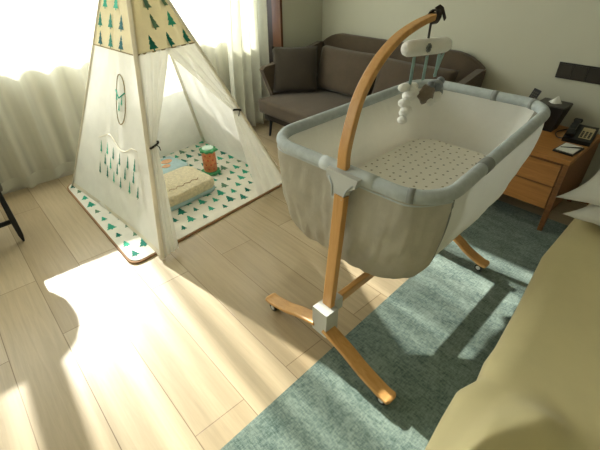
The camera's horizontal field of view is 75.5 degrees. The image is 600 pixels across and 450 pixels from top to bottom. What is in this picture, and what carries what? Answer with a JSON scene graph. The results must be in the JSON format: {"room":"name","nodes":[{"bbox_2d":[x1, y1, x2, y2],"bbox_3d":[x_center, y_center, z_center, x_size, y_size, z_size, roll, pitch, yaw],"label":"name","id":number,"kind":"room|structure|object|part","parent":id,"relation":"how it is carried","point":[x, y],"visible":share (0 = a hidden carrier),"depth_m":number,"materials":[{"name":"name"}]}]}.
{"room":"hotel room","nodes":[
{"label":"hotel room","id":0,"kind":"room"},
{"bbox_2d":[0,39,230,183],"bbox_3d":[-2.515,-1.459,2.584,6.650,2.750,0.160,-27,43,-33],"label":"wall","id":1,"kind":"structure","parent":0,"point":[76,113],"depth_m":3.31,"materials":[{"name":"paint"}]},
{"bbox_2d":[5,170,73,193],"bbox_3d":[-2.712,-0.180,3.089,5.910,0.069,0.020,-27,43,-33],"label":"baseboard","id":2,"kind":"structure","parent":1,"relation":"attached to","point":[66,173],"depth_m":3.44,"materials":[{"name":"paint"}]},
{"bbox_2d":[0,0,88,194],"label":"sheer curtain","id":3,"kind":"object","parent":1,"relation":"hanging from","point":[29,114],"depth_m":3.09,"materials":[{"name":"white fabric"}]},
{"bbox_2d":[11,30,226,67],"bbox_3d":[-2.683,-1.680,2.247,5.600,1.622,0.164,-27,43,-33],"label":"window","id":4,"kind":"structure","parent":1,"relation":"in","point":[201,38],"depth_m":3.28,"materials":[{"name":"paint"}]},
{"bbox_2d":[200,0,225,85],"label":"sheer curtain","id":5,"kind":"object","parent":1,"relation":"hanging from","point":[209,8],"depth_m":3.85,"materials":[{"name":"white fabric"}]},
{"bbox_2d":[226,0,269,126],"bbox_3d":[-0.552,-2.235,3.742,0.518,2.631,0.143,-27,43,-33],"label":"curtain","id":6,"kind":"object","parent":1,"relation":"hanging from","point":[246,20],"visible":0.85,"depth_m":4.04,"materials":[{"name":"white fabric"}]},
{"bbox_2d":[0,120,586,449],"bbox_3d":[-0.468,0.966,1.530,6.850,0.080,6.500,-27,43,-33],"label":"floor","id":7,"kind":"structure","parent":0,"point":[100,350],"depth_m":2.10,"materials":[{"name":"brown wood"}]},
{"bbox_2d":[0,183,24,241],"bbox_3d":[-2.360,-0.274,2.342,1.004,1.072,0.591,-27,43,-33],"label":"lounge chair","id":8,"kind":"object","parent":7,"relation":"on","point":[12,220],"visible":1,"depth_m":2.61,"materials":[{"name":"metal"}]},
{"bbox_2d":[67,141,281,263],"bbox_3d":[-1.021,-0.359,3.374,1.547,0.018,1.542,-27,43,-33],"label":"play mat","id":9,"kind":"object","parent":7,"relation":"on","point":[235,189],"visible":0.35,"depth_m":3.06,"materials":[{"name":"fabric"}]},
{"bbox_2d":[160,156,188,173],"bbox_3d":[-1.236,-0.468,3.436,0.302,0.102,0.441,23,41,30],"label":"quilt","id":10,"kind":"object","parent":9,"relation":"on","point":[169,163],"visible":0.38,"depth_m":3.47,"materials":[{"name":"blue fabric"}]},
{"bbox_2d":[72,0,281,258],"bbox_3d":[-0.974,-1.171,2.738,1.482,2.067,1.365,28,44,35],"label":"tent","id":11,"kind":"object","parent":9,"relation":"on","point":[152,92],"visible":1,"depth_m":2.67,"materials":[{"name":"white fabric"}]},
{"bbox_2d":[163,166,214,211],"bbox_3d":[-0.996,-0.308,3.171,0.403,0.131,0.502,24,42,31],"label":"blanket","id":12,"kind":"object","parent":9,"relation":"on","point":[185,185],"visible":0.65,"depth_m":3.11,"materials":[{"name":"beige fabric"}]},
{"bbox_2d":[199,145,220,175],"bbox_3d":[-0.808,-0.578,3.456,0.166,0.246,0.166,-12,36,-16],"label":"drum","id":13,"kind":"object","parent":9,"relation":"on","point":[208,153],"visible":0.97,"depth_m":3.41,"materials":[{"name":"orange plastic"}]},
{"bbox_2d":[259,33,485,135],"bbox_3d":[0.544,-1.175,3.715,1.037,0.963,1.915,-27,43,-33],"label":"sofa","id":14,"kind":"object","parent":7,"relation":"on","point":[282,108],"visible":0.3,"depth_m":3.84,"materials":[{"name":"beige fabric"}]},
{"bbox_3d":[-0.317,-1.082,4.245,0.043,0.218,0.043,-27,43,-33],"label":"leg","id":15,"kind":"part","parent":14,"relation":"part of","materials":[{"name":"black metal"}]},
{"bbox_3d":[0.547,-0.986,3.846,0.870,0.100,1.795,-27,43,-33],"label":"frame","id":16,"kind":"part","parent":14,"relation":"part of","materials":[{"name":"black metal"}]},
{"bbox_3d":[-0.043,-1.604,4.253,0.900,0.665,0.110,-27,43,-33],"label":"armrest","id":17,"kind":"part","parent":14,"relation":"part of","materials":[{"name":"beige fabric"}]},
{"bbox_2d":[272,46,317,92],"bbox_3d":[-0.050,-1.613,4.019,0.470,0.423,0.215,-2,35,-2],"label":"throw pillow","id":18,"kind":"object","parent":14,"relation":"on","point":[295,67],"visible":1,"depth_m":3.96,"materials":[{"name":"beige fabric"}]},
{"bbox_2d":[259,88,351,123],"bbox_3d":[0.161,-1.231,3.990,0.815,0.165,0.884,-27,43,-33],"label":"seat cushion","id":19,"kind":"object","parent":14,"relation":"on","point":[290,107],"depth_m":3.87,"materials":[{"name":"brown fabric"}]},
{"bbox_2d":[317,44,374,96],"bbox_3d":[0.449,-1.556,3.944,0.209,0.423,0.760,-27,43,-33],"label":"cushion","id":20,"kind":"object","parent":14,"relation":"on","point":[340,70],"visible":0.8,"depth_m":3.88,"materials":[{"name":"beige fabric"}]},
{"bbox_3d":[0.854,-1.419,3.889,0.200,0.762,1.855,-27,43,-33],"label":"backrest","id":21,"kind":"part","parent":14,"relation":"part of","materials":[{"name":"beige fabric"}]},
{"bbox_2d":[372,58,459,93],"bbox_3d":[0.980,-1.223,3.463,0.207,0.413,0.800,-27,43,-33],"label":"cushion","id":22,"kind":"object","parent":14,"relation":"on","point":[394,72],"visible":0.31,"depth_m":3.43,"materials":[{"name":"beige fabric"}]},
{"bbox_3d":[1.170,-0.853,3.147,0.900,0.665,0.110,-27,43,-33],"label":"armrest","id":23,"kind":"part","parent":14,"relation":"part of","materials":[{"name":"beige fabric"}]},
{"bbox_2d":[220,200,567,449],"bbox_3d":[0.702,1.149,1.175,4.650,0.005,2.340,-27,43,-33],"label":"rug","id":24,"kind":"object","parent":7,"relation":"on","point":[432,338],"visible":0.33,"depth_m":1.92,"materials":[{"name":"teal carpet"}]},
{"bbox_2d":[266,12,549,404],"bbox_3d":[0.585,-0.265,1.962,1.475,1.444,0.968,-27,43,-33],"label":"crib","id":25,"kind":"object","parent":7,"relation":"on","point":[384,196],"visible":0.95,"depth_m":1.76,"materials":[{"name":"beige fabric"}]},
{"bbox_3d":[0.144,0.191,1.695,0.087,0.724,0.054,-27,43,-33],"label":"post","id":26,"kind":"part","parent":25,"relation":"part of","materials":[{"name":"brown wood"}]},
{"bbox_3d":[0.604,-0.235,2.029,0.988,0.080,0.581,-27,43,-33],"label":"mattress","id":27,"kind":"part","parent":25,"relation":"part of","materials":[{"name":"beige fabric"}]},
{"bbox_2d":[397,4,451,123],"bbox_3d":[0.502,-0.635,1.560,0.267,0.434,0.092,-17,38,-23],"label":"mobile","id":28,"kind":"object","parent":25,"relation":"hanging from","point":[431,92],"visible":0.96,"depth_m":1.55},
{"bbox_3d":[0.501,-0.751,1.496,0.011,0.056,0.005,-27,43,-33],"label":"hanging cord","id":29,"kind":"part","parent":28,"relation":"part of","materials":[{"name":"black fabric"}]},
{"bbox_3d":[0.883,-0.177,1.859,0.253,0.513,1.138,22,40,29],"label":"panel","id":30,"kind":"part","parent":25,"relation":"part of","materials":[{"name":"white fabric"}]},
{"bbox_2d":[425,204,599,449],"bbox_3d":[1.877,0.567,1.086,3.340,1.049,2.234,-27,43,-33],"label":"bed","id":31,"kind":"object","parent":7,"relation":"on","point":[538,388],"visible":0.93,"depth_m":1.18,"materials":[{"name":"fabric"}]},
{"bbox_2d":[563,204,599,225],"bbox_3d":[1.684,0.027,1.639,0.520,0.133,0.850,-24,41,-30],"label":"bed pillow","id":32,"kind":"object","parent":31,"relation":"on","point":[590,213],"visible":0.85,"depth_m":1.77,"materials":[{"name":"white fabric"}]},
{"bbox_2d":[557,169,599,206],"bbox_3d":[1.696,-0.123,1.681,0.515,0.216,0.851,-24,41,-30],"label":"bed pillow","id":33,"kind":"object","parent":32,"relation":"on","point":[589,192],"visible":1,"depth_m":1.83,"materials":[{"name":"white fabric"}]},
{"bbox_2d":[503,125,599,230],"bbox_3d":[1.722,-0.446,3.004,0.655,0.547,0.705,-27,43,-33],"label":"nightstand","id":34,"kind":"object","parent":7,"relation":"on","point":[546,174],"visible":0.39,"depth_m":2.67,"materials":[{"name":"brown wood"}]},
{"bbox_3d":[1.491,-0.314,2.840,0.027,0.160,0.625,-27,43,-33],"label":"drawer","id":35,"kind":"part","parent":34,"relation":"part of","materials":[{"name":"brown wood"}]},
{"bbox_2d":[529,88,541,98],"bbox_3d":[1.693,-0.905,2.950,0.106,0.270,0.168,-27,43,-33],"label":"remote holder","id":36,"kind":"object","parent":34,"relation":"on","point":[535,93],"visible":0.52,"depth_m":2.88,"materials":[{"name":"grey plastic"}]},
{"bbox_3d":[1.490,-0.452,2.746,0.027,0.150,0.625,-27,43,-33],"label":"drawer","id":37,"kind":"part","parent":34,"relation":"part of","materials":[{"name":"brown wood"}]},
{"bbox_3d":[1.720,-0.033,2.737,0.038,0.158,0.034,-27,43,-33],"label":"leg","id":38,"kind":"part","parent":34,"relation":"part of","materials":[{"name":"brown wood"}]},
{"bbox_2d":[540,96,572,131],"bbox_3d":[1.859,-0.835,2.870,0.190,0.242,0.200,-27,43,-33],"label":"tissue box","id":39,"kind":"object","parent":34,"relation":"on","point":[559,109],"visible":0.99,"depth_m":2.81,"materials":[{"name":"black leather"}]},
{"bbox_3d":[1.859,-0.890,2.833,0.180,0.006,0.190,-27,43,-33],"label":"box lid","id":40,"kind":"part","parent":39,"relation":"part of","materials":[{"name":"black plastic"}]},
{"bbox_2d":[552,143,584,156],"bbox_3d":[1.799,-0.512,2.592,0.185,0.027,0.124,-24,41,-30],"label":"notepad","id":41,"kind":"object","parent":34,"relation":"on","point":[568,149],"visible":1,"depth_m":2.57,"materials":[{"name":"white paper"}]},
{"bbox_3d":[1.947,-0.359,2.763,0.655,0.357,0.034,-27,43,-33],"label":"panel","id":42,"kind":"part","parent":34,"relation":"part of","materials":[{"name":"brown wood"}]},
{"bbox_2d":[555,118,598,146],"bbox_3d":[1.977,-0.681,2.754,0.286,0.119,0.252,-27,43,-33],"label":"telephone","id":43,"kind":"object","parent":34,"relation":"on","point":[577,133],"visible":1,"depth_m":2.70,"materials":[{"name":"black plastic"}]},
{"bbox_2d":[282,0,322,46],"bbox_3d":[-0.092,-2.518,4.096,0.579,2.748,0.363,-27,43,-33],"label":"wall","id":44,"kind":"structure","parent":0,"point":[302,19],"depth_m":4.16,"materials":[{"name":"paint"}]},
{"bbox_2d":[267,0,272,62],"bbox_3d":[-0.350,-2.427,3.966,0.013,2.746,0.214,-27,43,-33],"label":"trim","id":45,"kind":"structure","parent":44,"relation":"attached to","point":[269,8],"depth_m":4.15,"materials":[{"name":"brown wood"}]},
{"bbox_2d":[271,0,282,46],"bbox_3d":[-0.237,-2.350,3.854,0.028,2.746,0.137,-27,43,-33],"label":"trim","id":46,"kind":"structure","parent":44,"relation":"attached to","point":[277,20],"depth_m":4.01,"materials":[{"name":"brown wood"}]},
{"bbox_2d":[322,0,599,186],"bbox_3d":[2.021,-1.499,2.589,0.100,2.750,6.500,-27,43,-33],"label":"wall","id":47,"kind":"structure","parent":0,"point":[521,45],"depth_m":3.04,"materials":[{"name":"paint"}]},
{"bbox_2d":[555,62,599,84],"bbox_3d":[2.076,-1.050,2.721,0.016,0.108,0.495,-27,43,-33],"label":"switch panel","id":48,"kind":"object","parent":47,"relation":"attached to","point":[571,71],"visible":1,"depth_m":2.78,"materials":[{"name":"black plastic"}]}
]}

